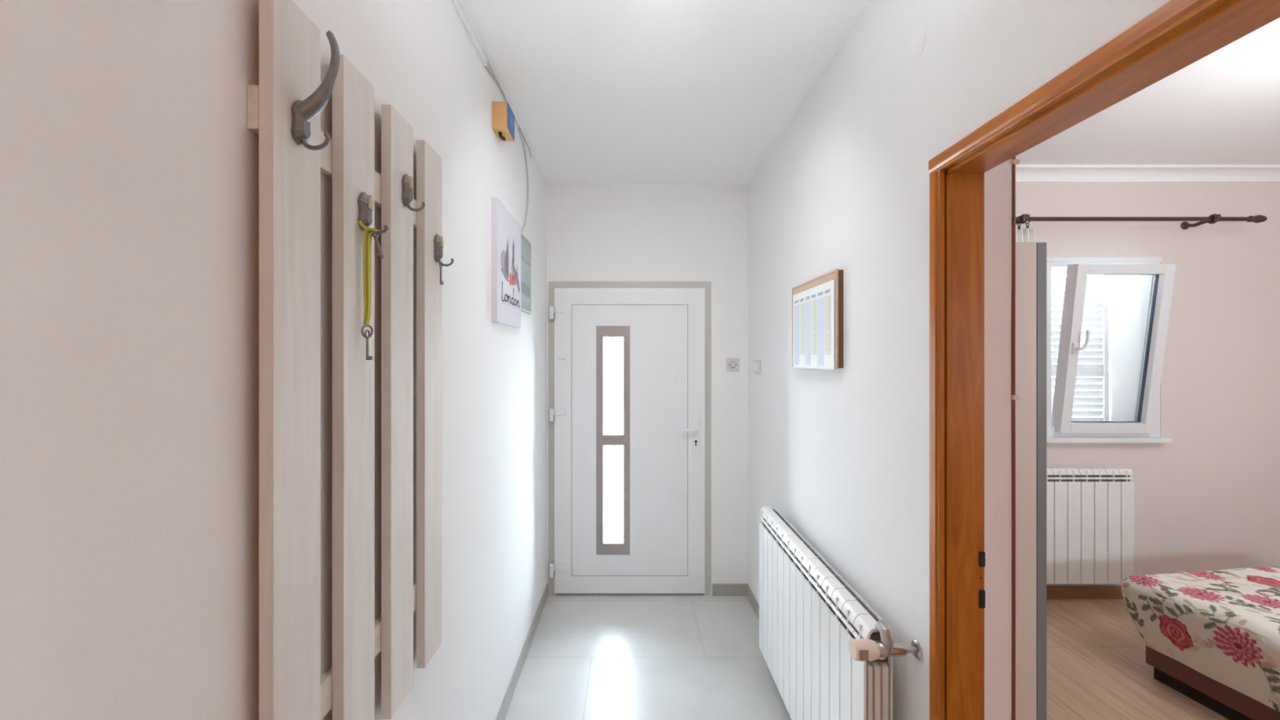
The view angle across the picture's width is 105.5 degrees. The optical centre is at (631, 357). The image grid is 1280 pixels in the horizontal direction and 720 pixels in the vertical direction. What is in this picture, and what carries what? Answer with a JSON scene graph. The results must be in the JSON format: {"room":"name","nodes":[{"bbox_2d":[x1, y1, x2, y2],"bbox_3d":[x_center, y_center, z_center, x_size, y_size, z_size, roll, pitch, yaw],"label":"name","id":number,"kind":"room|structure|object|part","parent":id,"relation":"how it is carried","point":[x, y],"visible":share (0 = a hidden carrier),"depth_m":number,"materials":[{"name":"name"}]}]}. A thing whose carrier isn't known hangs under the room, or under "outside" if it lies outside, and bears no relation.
{"room":"entrance hallway","nodes":[
{"label":"entrance hallway","id":0,"kind":"room"},
{"bbox_2d":[0,0,546,719],"bbox_3d":[-0.637,0.210,0.565,0.150,2.730,5.930,0,0,0],"label":"wall","id":1,"kind":"structure","parent":0,"point":[129,155],"depth_m":0.61,"materials":[{"name":"white paint"}]},
{"bbox_2d":[247,0,453,719],"bbox_3d":[-0.511,0.117,1.028,0.101,1.339,0.635,0,0,0],"label":"coat rack","id":2,"kind":"object","parent":1,"relation":"attached to","point":[286,104],"visible":1,"depth_m":0.89,"materials":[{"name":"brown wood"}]},
{"bbox_3d":[-0.494,-0.443,0.762,0.067,0.149,0.028,0,0,0],"label":"arm","id":3,"kind":"part","parent":2,"relation":"part of","materials":[{"name":"metal"}]},
{"bbox_3d":[-0.553,-0.367,1.027,0.017,0.064,0.632,0,0,0],"label":"rail","id":4,"kind":"part","parent":2,"relation":"part of","materials":[{"name":"beige wood"}]},
{"bbox_3d":[-0.553,0.606,1.027,0.017,0.063,0.632,0,0,0],"label":"rail","id":5,"kind":"part","parent":2,"relation":"part of","materials":[{"name":"beige wood"}]},
{"bbox_2d":[357,220,386,359],"bbox_3d":[-0.502,-0.128,0.940,0.050,0.265,0.020,0,0,-40],"label":"lanyard","id":6,"kind":"object","parent":2,"relation":"hanging from","point":[367,237],"visible":1,"depth_m":0.93,"materials":[{"name":"yellow fabric"}]},
{"bbox_2d":[369,227,383,258],"bbox_3d":[-0.499,-0.224,0.953,0.025,0.059,0.013,0,0,-42],"label":"key","id":7,"kind":"object","parent":2,"relation":"hanging from","point":[380,253],"visible":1,"depth_m":0.95,"materials":[{"name":"metal"}]},
{"bbox_2d":[439,261,444,284],"bbox_3d":[-0.509,-0.228,1.305,0.010,0.063,0.019,0,0,0],"label":"key","id":8,"kind":"object","parent":2,"relation":"hanging from","point":[440,265],"visible":1,"depth_m":1.30,"materials":[{"name":"silver metal"}]},
{"bbox_2d":[451,0,533,158],"bbox_3d":[-0.552,-1.131,0.406,0.022,0.046,4.612,0,0,0],"label":"cable trunking","id":9,"kind":"object","parent":1,"relation":"attached to","point":[459,5],"visible":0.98,"depth_m":1.78,"materials":[{"name":"white plastic"}]},
{"bbox_2d":[492,101,514,141],"bbox_3d":[-0.530,-0.970,2.022,0.064,0.130,0.119,0,0,0],"label":"wall box","id":10,"kind":"object","parent":1,"relation":"attached to","point":[503,117],"visible":1,"depth_m":1.96,"materials":[{"name":"brown plastic"}]},
{"bbox_2d":[491,197,520,328],"bbox_3d":[-0.549,-0.396,2.165,0.026,0.499,0.420,0,0,0],"label":"picture","id":11,"kind":"object","parent":1,"relation":"attached to","point":[505,229],"visible":1,"depth_m":2.07,"materials":[{"name":"white paper"}]},
{"bbox_2d":[501,241,519,291],"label":"print","id":12,"kind":"object","parent":11,"relation":"attached to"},
{"bbox_2d":[510,271,515,285],"bbox_3d":[-0.537,-0.353,2.201,0.001,0.060,0.097,0,0,0],"label":"print","id":13,"kind":"object","parent":11,"relation":"attached to","point":[513,277],"depth_m":2.21},
{"bbox_2d":[495,583,547,719],"bbox_3d":[-0.557,1.536,0.465,0.010,0.078,5.530,0,0,0],"label":"baseboard","id":14,"kind":"structure","parent":1,"relation":"attached to","point":[505,704],"depth_m":2.44,"materials":[{"name":"grey tile"}]},
{"bbox_2d":[517,128,528,233],"bbox_3d":[-0.557,-0.867,2.515,0.012,0.538,0.232,0,0,0],"label":"cable","id":15,"kind":"object","parent":1,"relation":"attached to","point":[518,129],"visible":0.93,"depth_m":2.58,"materials":[{"name":"grey plastic"}]},
{"bbox_2d":[520,231,531,314],"bbox_3d":[-0.555,-0.434,2.525,0.013,0.388,0.294,0,0,0],"label":"box","id":16,"kind":"object","parent":1,"relation":"attached to","point":[526,246],"visible":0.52,"depth_m":2.56,"materials":[{"name":"silver metal"}]},
{"bbox_2d":[603,399,623,540],"bbox_3d":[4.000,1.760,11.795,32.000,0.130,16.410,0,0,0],"label":"glass pane","id":17,"kind":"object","parent":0,"point":[613,409],"depth_m":7.02,"materials":[{"name":"white glass"}]},
{"bbox_2d":[546,183,747,595],"bbox_3d":[0.106,0.210,3.340,1.336,2.730,0.220,0,0,0],"label":"wall","id":18,"kind":"structure","parent":0,"point":[596,232],"depth_m":3.23,"materials":[{"name":"white paint"}]},
{"bbox_2d":[547,281,711,595],"bbox_3d":[-0.011,0.533,3.226,1.084,2.084,0.158,0,0,0],"label":"door","id":19,"kind":"structure","parent":18,"relation":"in","point":[664,327],"depth_m":3.22,"materials":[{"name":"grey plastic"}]},
{"bbox_3d":[-0.011,0.543,3.244,0.766,1.790,0.053,0,0,0],"label":"panel","id":20,"kind":"part","parent":19,"relation":"part of","materials":[{"name":"white plastic"}]},
{"bbox_3d":[0.380,0.471,3.177,0.110,0.024,0.059,0,0,0],"label":"handle lever","id":21,"kind":"part","parent":19,"relation":"part of","materials":[{"name":"white plastic"}]},
{"bbox_3d":[0.425,0.484,3.209,0.049,0.261,0.010,0,0,0],"label":"handle plate","id":22,"kind":"part","parent":19,"relation":"part of","materials":[{"name":"white plastic"}]},
{"bbox_2d":[712,583,747,595],"bbox_3d":[0.655,1.536,3.225,0.237,0.078,0.010,0,0,0],"label":"baseboard","id":23,"kind":"structure","parent":18,"relation":"attached to","point":[718,589],"depth_m":3.22,"materials":[{"name":"grey tile"}]},
{"bbox_2d":[726,358,739,371],"bbox_3d":[0.673,0.044,3.224,0.084,0.084,0.012,0,0,0],"label":"wall socket","id":24,"kind":"object","parent":18,"relation":"attached to","point":[732,364],"visible":1,"depth_m":3.22,"materials":[{"name":"grey plastic"}]},
{"bbox_2d":[504,593,791,719],"bbox_3d":[0.056,1.625,0.590,1.536,0.100,5.980,0,0,0],"label":"floor","id":25,"kind":"structure","parent":0,"point":[590,656],"depth_m":2.52,"materials":[{"name":"grey tile"}]},
{"bbox_2d":[462,0,1279,183],"bbox_3d":[1.944,-1.232,0.565,5.312,0.155,5.930,0,0,0],"label":"ceiling","id":26,"kind":"structure","parent":0,"point":[600,91],"depth_m":2.14,"materials":[{"name":"white paint"}]},
{"bbox_2d":[747,0,1170,719],"bbox_3d":[0.802,0.193,0.565,0.064,2.765,5.930,0,0,0],"label":"wall","id":27,"kind":"structure","parent":0,"point":[842,455],"depth_m":1.54,"materials":[{"name":"white paint"}]},
{"bbox_2d":[746,584,759,620],"bbox_3d":[0.769,1.536,2.235,0.010,0.078,1.970,0,0,0],"label":"baseboard","id":28,"kind":"structure","parent":27,"relation":"attached to","point":[753,601],"depth_m":3.06,"materials":[{"name":"grey tile"}]},
{"bbox_2d":[754,360,760,373],"bbox_3d":[0.767,0.053,2.970,0.014,0.078,0.130,0,0,0],"label":"light switch","id":29,"kind":"object","parent":27,"relation":"attached to","point":[757,362],"visible":1,"depth_m":2.94,"materials":[{"name":"grey plastic"}]},
{"bbox_2d":[791,268,843,368],"bbox_3d":[0.759,-0.142,2.015,0.029,0.365,0.486,0,0,0],"label":"notice board","id":30,"kind":"object","parent":27,"relation":"attached to","point":[837,274],"visible":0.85,"depth_m":1.77,"materials":[{"name":"brown wood"}]},
{"bbox_2d":[792,279,834,369],"bbox_3d":[0.743,-0.122,2.010,0.003,0.331,0.453,0,0,0],"label":"sheet","id":31,"kind":"object","parent":30,"relation":"attached to","point":[813,308],"visible":1,"depth_m":1.98,"materials":[{"name":"white paper"}]},
{"bbox_2d":[759,506,921,719],"bbox_3d":[0.685,1.095,1.885,0.174,0.738,1.188,0,0,0],"label":"radiator","id":32,"kind":"object","parent":27,"relation":"attached to","point":[828,655],"visible":1,"depth_m":1.71,"materials":[{"name":"white metal"}]},
{"bbox_2d":[928,0,1279,719],"bbox_3d":[0.820,0.534,0.782,0.120,2.081,0.924,0,0,0],"label":"door frame","id":33,"kind":"structure","parent":27,"relation":"in","point":[1178,34],"depth_m":1.21,"materials":[{"name":"brown wood"}]},
{"bbox_3d":[0.767,0.555,1.223,0.014,2.040,0.041,0,0,0],"label":"casing","id":34,"kind":"part","parent":33,"relation":"part of","materials":[{"name":"brown wood"}]},
{"bbox_2d":[984,158,1011,719],"bbox_3d":[0.947,0.193,1.380,0.138,2.765,0.160,0,0,0],"label":"wall pier","id":35,"kind":"object","parent":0,"point":[997,180],"visible":0.33,"depth_m":1.30,"materials":[{"name":"paint"}]},
{"bbox_2d":[1011,156,1019,719],"bbox_3d":[1.022,0.162,1.297,0.017,2.694,0.012,0,0,0],"label":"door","id":36,"kind":"structure","parent":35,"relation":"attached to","point":[1014,161],"depth_m":1.30,"materials":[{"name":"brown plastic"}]},
{"bbox_2d":[1046,599,1229,719],"bbox_3d":[2.712,1.569,1.140,3.775,0.100,4.480,0,0,0],"label":"floor","id":37,"kind":"structure","parent":0,"point":[1097,668],"depth_m":2.35,"materials":[{"name":"brown wood"}]},
{"bbox_2d":[1015,242,1046,719],"bbox_3d":[1.192,0.551,2.185,0.604,1.936,0.870,0,0,0],"label":"wardrobe","id":38,"kind":"object","parent":37,"relation":"on","point":[1030,257],"visible":0.1,"depth_m":1.75,"materials":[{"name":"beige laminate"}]},
{"bbox_3d":[1.476,0.541,1.967,0.034,1.915,0.436,0,0,0],"label":"door","id":39,"kind":"part","parent":38,"relation":"part of","materials":[{"name":"grey wood"}]},
{"bbox_2d":[1121,565,1279,719],"bbox_3d":[3.225,1.288,1.514,1.423,0.461,2.000,0,0,-7],"label":"bed","id":40,"kind":"object","parent":37,"relation":"on","point":[1212,637],"visible":1,"depth_m":2.12,"materials":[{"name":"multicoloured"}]},
{"bbox_2d":[1015,164,1279,586],"bbox_3d":[2.689,0.193,3.203,3.622,2.765,0.415,0,0,0],"label":"wall","id":41,"kind":"structure","parent":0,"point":[1207,499],"depth_m":3.08,"materials":[{"name":"paint"}]},
{"bbox_2d":[1051,268,1109,421],"bbox_3d":[2.980,-0.066,3.433,0.840,1.212,0.045,0,0,0],"label":"shutter","id":42,"kind":"object","parent":41,"relation":"attached to","point":[1091,393],"visible":0.23,"depth_m":3.42,"materials":[{"name":"white plastic"}]},
{"bbox_2d":[1046,586,1124,599],"bbox_3d":[2.689,1.482,3.073,3.622,0.075,0.014,0,0,0],"label":"baseboard","id":43,"kind":"structure","parent":41,"relation":"attached to","point":[1052,592],"depth_m":3.07,"materials":[{"name":"brown wood"}]},
{"bbox_2d":[1046,466,1133,584],"bbox_3d":[2.651,1.026,3.017,0.824,0.695,0.124,0,0,0],"label":"radiator","id":44,"kind":"object","parent":41,"relation":"attached to","point":[1090,510],"visible":0.52,"depth_m":2.96,"materials":[{"name":"white metal"}]},
{"bbox_2d":[1046,257,1176,436],"bbox_3d":[2.976,-0.071,3.028,0.752,1.142,0.234,0,0,0],"label":"window","id":45,"kind":"structure","parent":41,"relation":"attached to","point":[1157,279],"depth_m":3.03,"materials":[{"name":"white plastic"}]},
{"bbox_3d":[2.725,-0.096,2.947,0.053,0.151,0.060,0,7,0],"label":"handle","id":46,"kind":"part","parent":45,"relation":"part of","materials":[{"name":"white plastic"}]},
{"bbox_3d":[2.978,-0.052,3.025,0.464,0.921,0.006,0,7,0],"label":"glass pane","id":47,"kind":"part","parent":45,"relation":"part of","materials":[{"name":"glass"}]},
{"bbox_2d":[1015,213,1267,229],"bbox_3d":[2.960,-0.837,2.990,1.720,0.059,0.180,0,0,0],"label":"curtain rod","id":48,"kind":"object","parent":41,"relation":"attached to","point":[1214,218],"visible":0.8,"depth_m":2.92,"materials":[{"name":"brown metal"}]},
{"bbox_2d":[1016,216,1022,229],"bbox_3d":[2.335,-0.815,2.930,0.020,0.079,0.043,0,0,21],"label":"curtain ring","id":49,"kind":"object","parent":48,"relation":"hanging from","point":[1019,227],"visible":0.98,"depth_m":2.93,"materials":[{"name":"black plastic"}]},
{"bbox_2d":[1015,227,1035,242],"bbox_3d":[2.240,0.345,2.926,0.400,2.248,0.038,0,0,0],"label":"curtain","id":50,"kind":"object","parent":48,"relation":"hanging from","point":[1025,235],"visible":0.02,"depth_m":2.92,"materials":[{"name":"white fabric"}]},
{"bbox_2d":[1025,216,1031,228],"bbox_3d":[2.385,-0.815,2.930,0.020,0.079,0.043,0,0,21],"label":"curtain ring","id":51,"kind":"object","parent":48,"relation":"hanging from","point":[1027,227],"visible":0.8,"depth_m":2.93,"materials":[{"name":"black plastic"}]},
{"bbox_3d":[2.910,-0.837,2.930,1.620,0.025,0.025,0,0,0],"label":"rod","id":52,"kind":"part","parent":48,"relation":"part of","materials":[{"name":"brown metal"}]}
]}

